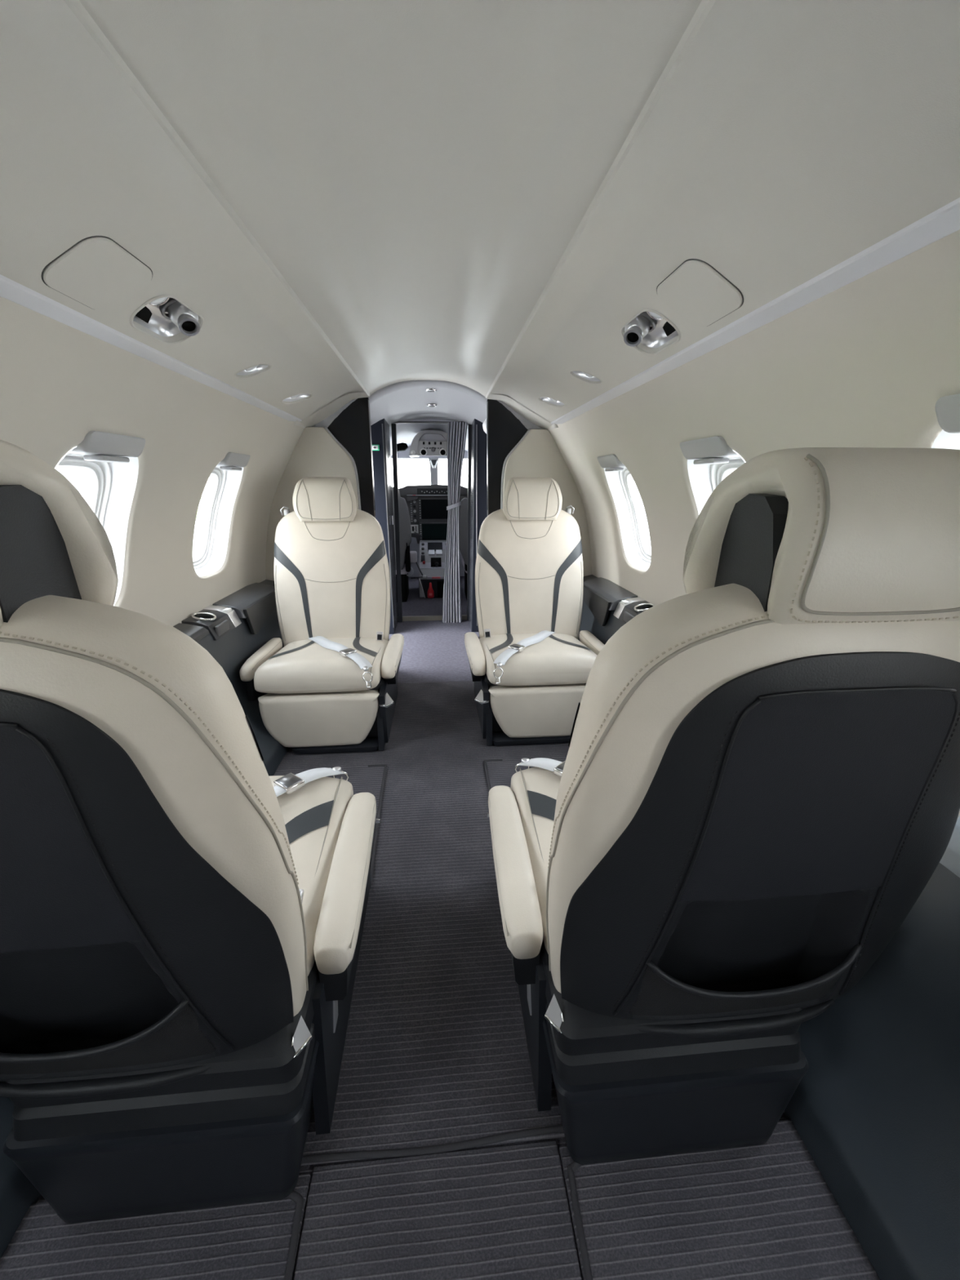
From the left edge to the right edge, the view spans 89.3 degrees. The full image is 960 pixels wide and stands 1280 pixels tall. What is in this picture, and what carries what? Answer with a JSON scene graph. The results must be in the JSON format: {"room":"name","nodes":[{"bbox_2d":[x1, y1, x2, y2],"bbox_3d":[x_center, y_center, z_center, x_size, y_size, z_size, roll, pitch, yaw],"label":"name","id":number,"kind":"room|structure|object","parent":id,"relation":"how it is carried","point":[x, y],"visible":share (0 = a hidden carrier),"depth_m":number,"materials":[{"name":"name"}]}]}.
{"room":"aircraft cabin","nodes":[
{"label":"aircraft cabin","id":0,"kind":"room"},
{"bbox_2d":[0,296,305,1258],"bbox_3d":[-0.787,0.292,0.339,0.311,1.298,4.600,-1,18,-5],"label":"wall","id":1,"kind":"structure","parent":0,"point":[60,383],"depth_m":1.37,"materials":[{"name":"beige plastic"}]},
{"bbox_2d":[54,431,145,605],"bbox_3d":[-0.961,-0.258,1.181,0.269,0.446,0.324,-1,18,-5],"label":"window","id":2,"kind":"structure","parent":1,"relation":"in","point":[108,463],"depth_m":1.26,"materials":[{"name":"white glass"}]},
{"bbox_2d":[0,274,302,421],"bbox_3d":[-0.640,-0.328,0.102,0.044,0.035,4.500,-1,18,-5],"label":"trim","id":3,"kind":"structure","parent":1,"relation":"attached to","point":[11,290],"depth_m":0.94,"materials":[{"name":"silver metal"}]},
{"bbox_2d":[192,452,250,576],"bbox_3d":[-1.021,-0.476,1.864,0.269,0.446,0.324,-1,18,-5],"label":"window","id":4,"kind":"structure","parent":1,"relation":"in","point":[225,478],"depth_m":1.98,"materials":[{"name":"white"}]},
{"bbox_2d":[173,579,275,641],"bbox_3d":[-0.876,0.424,0.405,0.138,0.161,4.460,-1,18,-5],"label":"ledge","id":5,"kind":"object","parent":1,"relation":"attached to","point":[255,602],"visible":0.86,"depth_m":1.97,"materials":[{"name":"grey plastic"}]},
{"bbox_2d":[181,604,241,640],"bbox_3d":[-1.011,-0.073,1.841,0.114,0.087,0.239,-1,18,-5],"label":"cup holder","id":6,"kind":"object","parent":5,"relation":"on","point":[219,620],"depth_m":1.81,"materials":[{"name":"black plastic"}]},
{"bbox_2d":[36,576,786,1279],"bbox_3d":[-0.177,0.434,1.966,1.800,0.078,7.500,-1,18,-5],"label":"floor","id":7,"kind":"structure","parent":0,"point":[415,605],"depth_m":3.88,"materials":[{"name":"grey carpet"}]},
{"bbox_2d":[0,1173,311,1279],"bbox_3d":[-0.354,1.176,-0.405,0.400,0.014,2.378,-1,18,-5],"label":"carpet","id":8,"kind":"object","parent":7,"relation":"on","point":[254,1241],"visible":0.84,"depth_m":0.67,"materials":[{"name":"grey carpet"}]},
{"bbox_2d":[391,487,411,601],"bbox_3d":[-0.766,-0.838,4.247,0.358,0.954,0.500,-1,18,-5],"label":"chair","id":9,"kind":"object","parent":7,"relation":"on","point":[404,517],"visible":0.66,"depth_m":4.01,"materials":[{"name":"grey leather"}]},
{"bbox_2d":[395,563,408,574],"bbox_3d":[-0.771,-0.661,4.324,0.290,0.090,0.460,-1,18,-5],"label":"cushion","id":10,"kind":"object","parent":9,"relation":"on","point":[403,571],"depth_m":4.12,"materials":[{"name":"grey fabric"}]},
{"bbox_2d":[406,551,426,578],"bbox_3d":[-0.578,-0.673,4.348,0.189,0.220,0.239,-1,18,-5],"label":"belt","id":11,"kind":"object","parent":9,"relation":"hanging from","point":[413,554],"visible":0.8,"depth_m":4.34,"materials":[{"name":"grey fabric"}]},
{"bbox_2d":[39,680,785,1194],"bbox_3d":[-0.151,0.515,1.670,1.200,0.012,1.916,-1,18,-5],"label":"carpet runner","id":12,"kind":"object","parent":7,"relation":"on","point":[435,1059],"visible":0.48,"depth_m":1.05,"materials":[{"name":"grey carpet"}]},
{"bbox_2d":[0,440,380,1223],"bbox_3d":[-0.505,0.248,0.792,0.609,1.036,0.670,-1,18,-5],"label":"seat","id":13,"kind":"object","parent":12,"relation":"on","point":[175,1013],"visible":1,"depth_m":0.55,"materials":[{"name":"black leather"}]},
{"bbox_2d":[273,766,349,902],"bbox_3d":[-0.382,0.406,0.901,0.274,0.109,0.600,8,19,23],"label":"belt","id":14,"kind":"object","parent":13,"relation":"on","point":[289,783],"visible":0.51,"depth_m":1.06,"materials":[{"name":"white fabric"}]},
{"bbox_2d":[298,888,303,902],"bbox_3d":[-0.303,0.427,0.785,0.033,0.048,0.031,-1,18,-5],"label":"receptacle","id":15,"kind":"object","parent":14,"relation":"attached to","point":[301,891],"depth_m":0.79,"materials":[{"name":"silver metal"}]},
{"bbox_2d":[269,775,353,975],"bbox_3d":[-0.509,0.429,0.925,0.468,0.127,0.492,-1,18,-5],"label":"seat cushion","id":16,"kind":"object","parent":13,"relation":"on","point":[316,815],"depth_m":0.95,"materials":[{"name":"beige leather"}]},
{"bbox_2d":[239,476,404,755],"bbox_3d":[-0.639,-0.145,2.037,0.609,1.028,0.670,-1,18,-5],"label":"seat","id":17,"kind":"object","parent":12,"relation":"on","point":[331,573],"visible":0.98,"depth_m":2.10,"materials":[{"name":"beige leather"}]},
{"bbox_2d":[253,637,388,693],"bbox_3d":[-0.630,0.075,2.032,0.468,0.127,0.492,-1,18,-5],"label":"seat cushion","id":18,"kind":"object","parent":17,"relation":"on","point":[303,666],"depth_m":1.82,"materials":[{"name":"beige leather"}]},
{"bbox_2d":[308,631,382,688],"bbox_3d":[-0.508,0.038,2.058,0.274,0.109,0.600,-12,21,-32],"label":"belt","id":19,"kind":"object","parent":17,"relation":"on","point":[364,664],"visible":1,"depth_m":1.87,"materials":[{"name":"white fabric"}]},
{"bbox_2d":[376,631,382,640],"bbox_3d":[-0.449,-0.017,2.176,0.033,0.048,0.031,-1,18,-5],"label":"receptacle","id":20,"kind":"object","parent":19,"relation":"attached to","point":[379,634],"depth_m":2.17,"materials":[{"name":"black plastic"}]},
{"bbox_2d":[274,764,387,887],"bbox_3d":[-0.511,0.565,1.504,0.413,0.017,0.613,-1,18,-5],"label":"carpet","id":21,"kind":"object","parent":12,"relation":"on","point":[371,779],"visible":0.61,"depth_m":1.71,"materials":[{"name":"grey carpet"}]},
{"bbox_2d":[483,757,566,791],"bbox_3d":[0.238,0.546,1.564,0.403,0.017,0.613,-1,18,-5],"label":"carpet","id":22,"kind":"object","parent":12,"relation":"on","point":[498,771],"visible":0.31,"depth_m":1.77,"materials":[{"name":"grey carpet"}]},
{"bbox_2d":[464,477,604,746],"bbox_3d":[0.237,-0.167,2.107,0.609,1.028,0.670,-1,18,-5],"label":"seat","id":23,"kind":"object","parent":12,"relation":"on","point":[529,568],"visible":0.96,"depth_m":2.18,"materials":[{"name":"beige leather"}]},
{"bbox_2d":[484,628,555,684],"bbox_3d":[0.113,0.021,2.110,0.274,0.109,0.601,8,19,24],"label":"belt","id":24,"kind":"object","parent":23,"relation":"on","point":[501,660],"visible":1,"depth_m":1.93,"materials":[{"name":"white fabric"}]},
{"bbox_2d":[484,628,490,638],"bbox_3d":[0.034,-0.029,2.215,0.033,0.048,0.031,-1,18,-5],"label":"receptacle","id":25,"kind":"object","parent":24,"relation":"attached to","point":[486,632],"depth_m":2.20,"materials":[{"name":"black plastic"}]},
{"bbox_2d":[479,633,596,685],"bbox_3d":[0.241,0.053,2.102,0.468,0.127,0.492,-1,18,-5],"label":"seat cushion","id":26,"kind":"object","parent":23,"relation":"on","point":[559,659],"depth_m":1.89,"materials":[{"name":"beige leather"}]},
{"bbox_2d":[487,447,959,1164],"bbox_3d":[0.329,0.231,0.860,0.609,1.028,0.670,-1,18,-5],"label":"seat","id":27,"kind":"object","parent":12,"relation":"on","point":[757,788],"visible":1,"depth_m":0.53,"materials":[{"name":"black leather"}]},
{"bbox_2d":[510,766,560,954],"bbox_3d":[0.320,0.407,0.992,0.468,0.127,0.492,-1,18,-5],"label":"seat cushion","id":28,"kind":"object","parent":27,"relation":"on","point":[534,791],"depth_m":0.99,"materials":[{"name":"beige leather"}]},
{"bbox_2d":[514,757,565,777],"bbox_3d":[0.198,0.392,0.948,0.274,0.109,0.600,-12,21,-32],"label":"belt","id":29,"kind":"object","parent":27,"relation":"on","point":[557,766],"visible":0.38,"depth_m":1.14,"materials":[{"name":"white fabric"}]},
{"bbox_2d":[266,397,591,581],"bbox_3d":[-0.249,-0.502,2.556,1.760,1.402,0.075,-1,18,-5],"label":"wall","id":30,"kind":"structure","parent":7,"relation":"on","point":[344,449],"depth_m":2.41,"materials":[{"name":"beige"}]},
{"bbox_2d":[293,391,368,428],"bbox_3d":[-0.712,-1.058,2.244,0.376,0.146,0.180,-1,18,-5],"label":"trim","id":31,"kind":"structure","parent":30,"relation":"attached to","point":[327,411],"depth_m":2.26,"materials":[{"name":"beige plastic"}]},
{"bbox_2d":[487,394,558,431],"bbox_3d":[0.229,-1.082,2.319,0.376,0.146,0.180,-1,18,-5],"label":"trim","id":32,"kind":"structure","parent":30,"relation":"attached to","point":[520,409],"depth_m":2.33,"materials":[{"name":"beige plastic"}]},
{"bbox_2d":[426,582,434,598],"bbox_3d":[-0.441,-0.445,4.338,0.059,0.135,0.060,-1,18,-5],"label":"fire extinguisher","id":33,"kind":"object","parent":7,"relation":"on","point":[430,592],"visible":1,"depth_m":4.32,"materials":[{"name":"red paint"}]},
{"bbox_2d":[397,614,466,621],"bbox_3d":[-0.337,-0.165,3.765,0.600,0.046,0.025,-1,18,-5],"label":"trim","id":34,"kind":"structure","parent":7,"relation":"on","point":[416,618],"depth_m":3.74,"materials":[{"name":"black metal"}]},
{"bbox_2d":[418,540,446,598],"bbox_3d":[-0.418,-0.663,4.614,0.304,0.498,0.608,-1,18,-5],"label":"pedestal","id":35,"kind":"object","parent":7,"relation":"on","point":[432,553],"visible":0.69,"depth_m":4.49,"materials":[{"name":"grey plastic"}]},
{"bbox_2d":[388,619,479,683],"bbox_3d":[-0.284,0.039,3.170,1.200,0.007,1.238,-1,18,-5],"label":"carpet","id":36,"kind":"object","parent":7,"relation":"on","point":[433,651],"visible":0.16,"depth_m":3.03,"materials":[{"name":"grey carpet"}]},
{"bbox_2d":[370,418,402,634],"bbox_3d":[-0.739,-0.759,3.348,0.364,1.403,0.349,-1,18,-5],"label":"door frame","id":37,"kind":"structure","parent":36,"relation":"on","point":[380,435],"depth_m":3.25,"materials":[{"name":"black"}]},
{"bbox_2d":[372,444,379,450],"bbox_3d":[-0.656,-1.198,3.028,0.056,0.034,0.011,-1,18,-5],"label":"sign","id":38,"kind":"object","parent":37,"relation":"attached to","point":[375,447],"visible":0.69,"depth_m":3.03,"materials":[{"name":"green plastic"}]},
{"bbox_2d":[466,418,487,631],"bbox_3d":[0.094,-0.781,3.415,0.364,1.404,0.349,-1,18,-5],"label":"door frame","id":39,"kind":"structure","parent":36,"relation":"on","point":[477,437],"depth_m":3.23,"materials":[{"name":"black"}]},
{"bbox_2d":[293,1140,582,1279],"bbox_3d":[0.034,1.168,-0.369,0.380,0.007,2.386,-1,18,-5],"label":"carpet","id":40,"kind":"object","parent":7,"relation":"on","point":[498,1212],"visible":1,"depth_m":0.69,"materials":[{"name":"grey carpet"}]},
{"bbox_2d":[458,497,467,599],"bbox_3d":[-0.024,-0.834,4.314,0.354,0.907,0.500,-1,18,-5],"label":"chair","id":41,"kind":"object","parent":7,"relation":"on","point":[463,509],"visible":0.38,"depth_m":4.03,"materials":[{"name":"grey leather"}]},
{"bbox_2d":[559,1119,879,1279],"bbox_3d":[0.419,1.156,-0.343,0.389,0.014,2.378,-1,18,-5],"label":"carpet","id":42,"kind":"object","parent":7,"relation":"on","point":[766,1211],"visible":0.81,"depth_m":0.69,"materials":[{"name":"grey carpet"}]},
{"bbox_2d":[311,379,542,429],"bbox_3d":[-0.294,-1.258,2.873,1.240,0.550,1.095,-1,18,-5],"label":"ceiling","id":43,"kind":"structure","parent":0,"point":[408,400],"depth_m":2.68,"materials":[{"name":"grey plastic"}]},
{"bbox_2d":[394,421,462,423],"bbox_3d":[-0.329,-1.481,3.308,0.530,0.014,0.010,-1,18,-5],"label":"rail","id":44,"kind":"object","parent":43,"relation":"attached to","point":[397,422],"visible":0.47,"depth_m":3.30,"materials":[{"name":"grey metal"}]},
{"bbox_2d":[442,422,466,622],"bbox_3d":[-0.187,-0.807,3.518,0.203,1.410,0.088,-1,18,-5],"label":"curtain","id":45,"kind":"object","parent":44,"relation":"hanging from","point":[456,432],"visible":1,"depth_m":3.50,"materials":[{"name":"grey fabric"}]},
{"bbox_2d":[425,388,436,391],"bbox_3d":[-0.255,-1.300,2.533,0.060,0.007,0.060,-1,18,-5],"label":"recessed light","id":46,"kind":"object","parent":43,"relation":"in","point":[427,389],"visible":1,"depth_m":2.52,"materials":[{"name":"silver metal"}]},
{"bbox_2d":[426,404,436,406],"bbox_3d":[-0.286,-1.389,2.881,0.060,0.007,0.060,-1,18,-5],"label":"recessed light","id":47,"kind":"object","parent":43,"relation":"in","point":[428,405],"visible":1,"depth_m":2.86,"materials":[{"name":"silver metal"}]},
{"bbox_2d":[482,418,486,433],"bbox_3d":[0.078,-1.224,2.766,0.119,0.147,0.120,-1,18,-5],"label":"wall fitting","id":48,"kind":"object","parent":43,"relation":"attached to","point":[484,424],"visible":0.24,"depth_m":2.73,"materials":[{"name":"white plastic"}]},
{"bbox_2d":[389,418,468,455],"bbox_3d":[-0.413,-1.511,4.274,1.320,0.680,1.740,-1,18,-5],"label":"ceiling","id":49,"kind":"structure","parent":0,"point":[406,433],"depth_m":4.17,"materials":[{"name":"grey plastic"}]},
{"bbox_2d":[396,442,408,451],"bbox_3d":[-0.696,-1.702,4.293,0.118,0.069,0.100,-1,18,-5],"label":"sun visor","id":50,"kind":"object","parent":49,"relation":"attached to","point":[400,446],"visible":0.7,"depth_m":4.25,"materials":[{"name":"black plastic"}]},
{"bbox_2d":[408,430,447,457],"bbox_3d":[-0.425,-1.764,4.387,0.423,0.211,0.330,-1,18,-5],"label":"console","id":51,"kind":"object","parent":49,"relation":"attached to","point":[425,442],"visible":0.95,"depth_m":4.26,"materials":[{"name":"grey plastic"}]},
{"bbox_2d":[419,448,426,456],"bbox_3d":[-0.496,-1.650,4.270,0.065,0.065,0.010,-1,18,-5],"label":"vent","id":52,"kind":"object","parent":51,"relation":"attached to","point":[423,451],"depth_m":4.27,"materials":[{"name":"black plastic"}]},
{"bbox_2d":[439,448,446,456],"bbox_3d":[-0.327,-1.654,4.284,0.065,0.065,0.010,-1,18,-5],"label":"vent","id":53,"kind":"object","parent":51,"relation":"attached to","point":[442,451],"depth_m":4.28,"materials":[{"name":"black plastic"}]},
{"bbox_2d":[391,445,467,577],"bbox_3d":[-0.487,-1.391,5.233,1.320,1.470,0.060,-1,18,-5],"label":"wall","id":54,"kind":"structure","parent":0,"point":[414,546],"depth_m":5.30,"materials":[{"name":"grey plastic"}]},
{"bbox_2d":[428,457,438,484],"bbox_3d":[-0.481,-1.737,5.081,0.108,0.320,0.060,-1,18,-5],"label":"post","id":55,"kind":"object","parent":54,"relation":"attached to","point":[433,471],"visible":0.68,"depth_m":5.05,"materials":[{"name":"grey plastic"}]},
{"bbox_2d":[430,459,437,467],"bbox_3d":[-0.471,-1.801,4.974,0.078,0.082,0.025,-1,18,-5],"label":"bracket","id":56,"kind":"object","parent":55,"relation":"attached to","point":[433,462],"visible":1,"depth_m":4.96,"materials":[{"name":"white plastic"}]},
{"bbox_2d":[0,0,959,422],"bbox_3d":[-0.055,-0.481,0.158,1.200,0.259,4.600,-1,18,-5],"label":"ceiling","id":57,"kind":"structure","parent":0,"point":[368,197],"depth_m":0.63,"materials":[{"name":"beige plastic"}]},
{"bbox_2d":[40,235,152,311],"bbox_3d":[-0.610,-0.586,0.783,0.112,0.064,0.171,-1,18,-5],"label":"access panel","id":58,"kind":"object","parent":57,"relation":"attached to","point":[97,273],"visible":1,"depth_m":0.77,"materials":[{"name":"grey plastic"}]},
{"bbox_2d":[129,294,204,345],"bbox_3d":[-0.632,-0.662,0.986,0.101,0.082,0.196,-1,18,-5],"label":"light","id":59,"kind":"object","parent":57,"relation":"attached to","point":[166,317],"visible":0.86,"depth_m":1.00,"materials":[{"name":"silver metal"}]},
{"bbox_2d":[159,297,198,326],"bbox_3d":[-0.623,-0.680,1.004,0.067,0.060,0.072,-1,18,-5],"label":"vent","id":60,"kind":"object","parent":59,"relation":"attached to","point":[172,311],"depth_m":0.99,"materials":[{"name":"grey metal"}]},
{"bbox_2d":[233,364,271,377],"bbox_3d":[-0.668,-0.796,1.430,0.065,0.055,0.129,5,18,15],"label":"recessed light","id":61,"kind":"object","parent":57,"relation":"in","point":[255,369],"visible":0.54,"depth_m":1.45,"materials":[{"name":"silver metal"}]},
{"bbox_2d":[280,392,312,404],"bbox_3d":[-0.708,-0.940,1.881,0.069,0.058,0.188,3,18,11],"label":"recessed light","id":62,"kind":"object","parent":57,"relation":"in","point":[299,397],"visible":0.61,"depth_m":1.91,"materials":[{"name":"silver metal"}]},
{"bbox_2d":[537,396,566,407],"bbox_3d":[0.289,-0.966,1.962,0.069,0.058,0.188,-7,19,-20],"label":"recessed light","id":63,"kind":"object","parent":57,"relation":"in","point":[546,399],"visible":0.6,"depth_m":1.99,"materials":[{"name":"silver metal"}]},
{"bbox_2d":[568,369,603,383],"bbox_3d":[0.329,-0.822,1.511,0.065,0.055,0.129,-8,19,-24],"label":"recessed light","id":64,"kind":"object","parent":57,"relation":"in","point":[584,375],"visible":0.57,"depth_m":1.54,"materials":[{"name":"silver metal"}]},
{"bbox_2d":[620,309,680,355],"bbox_3d":[0.372,-0.688,1.067,0.101,0.082,0.196,-1,18,-5],"label":"light","id":65,"kind":"object","parent":57,"relation":"attached to","point":[650,331],"visible":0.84,"depth_m":1.08,"materials":[{"name":"silver metal"}]},
{"bbox_2d":[624,311,657,337],"bbox_3d":[0.359,-0.705,1.083,0.067,0.060,0.072,-1,18,-5],"label":"vent","id":66,"kind":"object","parent":65,"relation":"attached to","point":[642,325],"depth_m":1.07,"materials":[{"name":"grey metal"}]},
{"bbox_2d":[656,258,743,327],"bbox_3d":[0.387,-0.611,0.863,0.112,0.064,0.171,-1,18,-5],"label":"access panel","id":67,"kind":"object","parent":57,"relation":"attached to","point":[697,292],"visible":1,"depth_m":0.85,"materials":[{"name":"grey plastic"}]},
{"bbox_2d":[547,229,959,1279],"bbox_3d":[0.677,0.254,0.457,0.311,1.298,4.600,-1,18,-5],"label":"wall","id":68,"kind":"structure","parent":0,"point":[868,362],"depth_m":0.75,"materials":[{"name":"beige plastic"}]},
{"bbox_2d":[597,454,651,569],"bbox_3d":[0.625,-0.518,1.997,0.269,0.446,0.324,-1,18,-5],"label":"window","id":69,"kind":"structure","parent":68,"relation":"in","point":[637,551],"depth_m":2.12,"materials":[{"name":"white glass"}]},
{"bbox_2d":[680,435,745,514],"bbox_3d":[0.685,-0.300,1.313,0.269,0.446,0.324,-1,18,-5],"label":"window","id":70,"kind":"structure","parent":68,"relation":"in","point":[710,460],"depth_m":1.31,"materials":[{"name":"white glass"}]},
{"bbox_2d":[550,197,959,424],"bbox_3d":[0.539,-0.359,0.197,0.044,0.035,4.500,-1,18,-5],"label":"trim","id":71,"kind":"structure","parent":68,"relation":"attached to","point":[944,221],"depth_m":0.71,"materials":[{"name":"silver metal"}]},
{"bbox_2d":[582,574,959,877],"bbox_3d":[0.760,0.382,0.537,0.138,0.161,4.460,-1,18,-5],"label":"ledge","id":72,"kind":"object","parent":68,"relation":"attached to","point":[601,595],"visible":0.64,"depth_m":2.10,"materials":[{"name":"grey plastic"}]},
{"bbox_2d":[613,596,654,623],"bbox_3d":[0.639,-0.116,1.973,0.114,0.087,0.239,-1,18,-5],"label":"cup holder","id":73,"kind":"object","parent":72,"relation":"on","point":[627,608],"depth_m":2.00,"materials":[{"name":"silver plastic"}]},
{"bbox_2d":[931,393,959,449],"bbox_3d":[0.746,-0.082,0.630,0.269,0.446,0.324,-1,18,-5],"label":"window","id":74,"kind":"structure","parent":68,"relation":"in","point":[947,407],"depth_m":0.65,"materials":[{"name":"white plastic"}]},
{"bbox_3d":[-0.414,-0.820,4.510,1.320,0.820,1.770,-1,18,-5],"label":"wall","id":75,"kind":"structure","parent":0,"visible":0},
{"bbox_2d":[398,484,467,543],"bbox_3d":[-0.456,-1.268,4.891,1.120,0.564,0.469,-1,18,-5],"label":"panel","id":76,"kind":"object","parent":75,"relation":"attached to","point":[427,504],"visible":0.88,"depth_m":4.75,"materials":[{"name":"grey plastic"}]},
{"bbox_2d":[406,496,418,502],"bbox_3d":[-0.648,-1.355,4.672,0.111,0.049,0.080,-1,18,-5],"label":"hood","id":77,"kind":"object","parent":76,"relation":"attached to","point":[409,499],"depth_m":4.64,"materials":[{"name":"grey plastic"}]},
{"label":"outside","id":78,"kind":"structure","parent":0,"visible":0},
{"bbox_2d":[192,488,651,576],"bbox_3d":[-0.030,2.335,0.742,600.000,0.100,600.000,-1,18,-5],"label":"ground","id":79,"kind":"structure","parent":78,"point":[197,528],"depth_m":30.32,"materials":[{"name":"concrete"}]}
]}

